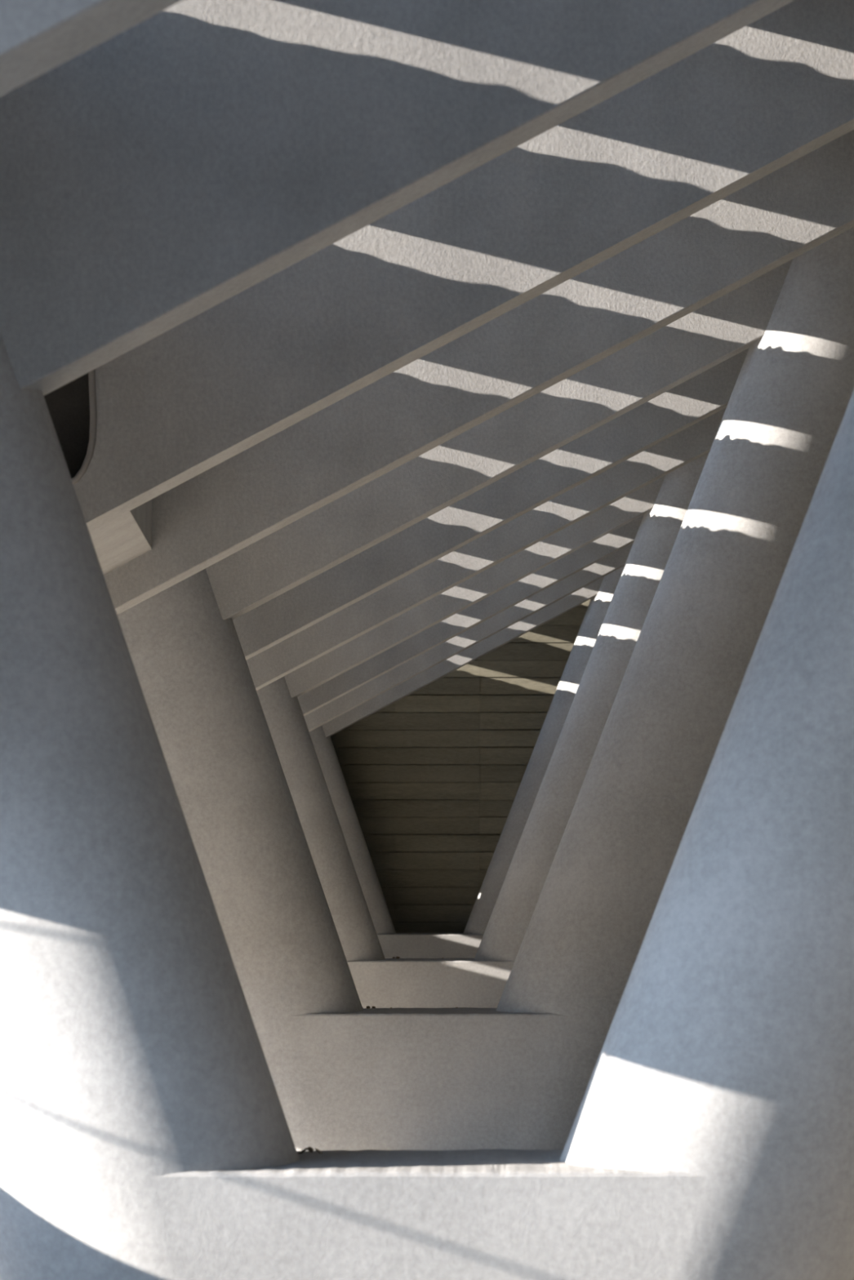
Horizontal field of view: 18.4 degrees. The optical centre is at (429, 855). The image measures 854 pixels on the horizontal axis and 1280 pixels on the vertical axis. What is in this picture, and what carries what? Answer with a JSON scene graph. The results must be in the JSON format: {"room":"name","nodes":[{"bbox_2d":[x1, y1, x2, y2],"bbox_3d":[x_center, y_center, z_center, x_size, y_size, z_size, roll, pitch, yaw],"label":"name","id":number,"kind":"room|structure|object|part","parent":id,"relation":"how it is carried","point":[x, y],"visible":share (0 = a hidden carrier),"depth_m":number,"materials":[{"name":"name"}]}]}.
{"room":"covered colonnade","nodes":[
{"label":"covered colonnade","id":0,"kind":"room"},
{"bbox_2d":[330,599,591,933],"bbox_3d":[0.250,-1.750,27.561,9.300,6.700,0.358,0,0,0],"label":"wall","id":1,"kind":"structure","parent":0,"point":[433,776],"depth_m":27.39,"materials":[{"name":"wood"}]},
{"bbox_3d":[-10.000,1.750,10.000,100.000,0.300,100.000,0,0,0],"label":"floor","id":2,"kind":"structure","parent":0,"visible":0},
{"bbox_2d":[0,331,853,1279],"bbox_3d":[0.615,-1.554,6.850,5.506,6.308,0.500,0,0,0],"label":"support column","id":3,"kind":"structure","parent":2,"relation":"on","point":[145,1134],"depth_m":6.62,"materials":[{"name":"white concrete"}]},
{"bbox_2d":[297,1146,309,1154],"bbox_3d":[-0.335,0.783,7.000,0.024,0.018,0.024,0,0,24],"label":"dry leaf","id":4,"kind":"object","parent":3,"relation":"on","point":[302,1151],"visible":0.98,"depth_m":7.00,"materials":[{"name":"brown plant"}]},
{"bbox_2d":[307,1146,313,1152],"bbox_3d":[-0.318,0.785,7.040,0.016,0.015,0.025,0,0,-19],"label":"dry leaf","id":5,"kind":"object","parent":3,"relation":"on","point":[310,1149],"visible":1,"depth_m":7.04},
{"bbox_2d":[0,0,794,395],"bbox_3d":[0.100,-2.389,6.827,9.000,5.939,0.190,0,0,0],"label":"roof beam","id":6,"kind":"structure","parent":3,"relation":"attached to","point":[197,153],"depth_m":6.73,"materials":[{"name":"grey concrete"}]},
{"bbox_2d":[309,565,624,958],"bbox_3d":[0.615,-1.554,26.650,5.506,6.308,0.500,0,0,0],"label":"support column","id":7,"kind":"structure","parent":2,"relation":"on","point":[465,944],"depth_m":26.46,"materials":[{"name":"white concrete"}]},
{"bbox_2d":[321,576,604,737],"bbox_3d":[0.100,-2.389,26.627,9.000,5.939,0.190,0,0,0],"label":"roof beam","id":8,"kind":"structure","parent":7,"relation":"attached to","point":[585,593],"depth_m":26.53,"materials":[{"name":"grey concrete"}]},
{"bbox_2d":[256,453,708,1008],"bbox_3d":[0.615,-1.554,20.050,5.506,6.308,0.500,0,0,0],"label":"support column","id":9,"kind":"structure","parent":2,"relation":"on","point":[480,981],"depth_m":19.84,"materials":[{"name":"white concrete"}]},
{"bbox_2d":[284,475,665,697],"bbox_3d":[0.100,-2.389,20.027,9.000,5.939,0.190,0,0,0],"label":"roof beam","id":10,"kind":"structure","parent":9,"relation":"attached to","point":[635,504],"depth_m":19.93,"materials":[{"name":"grey concrete"}]},
{"bbox_2d":[116,226,853,1151],"bbox_3d":[0.615,-1.554,13.450,5.506,6.308,0.500,0,0,0],"label":"support column","id":11,"kind":"structure","parent":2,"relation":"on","point":[517,1073],"depth_m":13.21,"materials":[{"name":"white concrete"}]},
{"bbox_2d":[205,258,792,620],"bbox_3d":[0.100,-2.389,13.427,9.000,5.939,0.190,0,0,0],"label":"roof beam","id":12,"kind":"structure","parent":11,"relation":"attached to","point":[726,326],"depth_m":13.33,"materials":[{"name":"grey concrete"}]},
{"bbox_3d":[2.387,-4.234,11.710,4.425,2.412,31.420,0,0,0],"label":"ceiling","id":13,"kind":"structure","parent":0,"visible":0},
{"bbox_2d":[0,0,182,96],"bbox_3d":[1.100,-2.916,4.563,7.000,4.885,0.190,0,0,0],"label":"roof beam","id":14,"kind":"structure","parent":13,"relation":"attached to","point":[37,37],"depth_m":4.52,"materials":[{"name":"grey concrete"}]},
{"bbox_2d":[44,0,853,574],"bbox_3d":[0.100,-2.389,10.027,9.000,5.943,2.211,0,0,0],"label":"roof beam","id":15,"kind":"structure","parent":13,"relation":"attached to","point":[778,88],"depth_m":8.93,"materials":[{"name":"grey concrete"}]},
{"bbox_3d":[-1.438,-1.612,9.062,0.624,0.734,0.040,0,0,0],"label":"infill panel","id":16,"kind":"part","parent":15,"relation":"part of","materials":[{"name":"black"}]},
{"bbox_2d":[303,542,632,731],"bbox_3d":[0.100,-2.389,24.427,9.000,5.939,0.190,0,0,0],"label":"roof beam","id":17,"kind":"structure","parent":13,"relation":"attached to","point":[616,560],"depth_m":24.33,"materials":[{"name":"grey concrete"}]},
{"bbox_2d":[297,514,644,715],"bbox_3d":[0.100,-2.389,22.227,9.000,5.939,0.190,0,0,0],"label":"roof beam","id":18,"kind":"structure","parent":13,"relation":"attached to","point":[620,538],"depth_m":22.13,"materials":[{"name":"grey concrete"}]},
{"bbox_2d":[103,129,853,614],"bbox_3d":[0.100,-2.389,11.227,9.000,5.939,0.190,0,0,0],"label":"roof beam","id":19,"kind":"structure","parent":13,"relation":"attached to","point":[805,203],"depth_m":11.13,"materials":[{"name":"grey concrete"}]},
{"bbox_2d":[246,408,725,690],"bbox_3d":[0.100,-2.389,17.827,9.000,5.939,0.190,0,0,0],"label":"roof beam","id":20,"kind":"structure","parent":13,"relation":"attached to","point":[695,441],"depth_m":17.73,"materials":[{"name":"grey concrete"}]},
{"bbox_2d":[232,348,748,660],"bbox_3d":[0.100,-2.389,15.627,9.000,5.939,0.190,0,0,0],"label":"roof beam","id":21,"kind":"structure","parent":13,"relation":"attached to","point":[708,393],"depth_m":15.53,"materials":[{"name":"grey concrete"}]}
]}

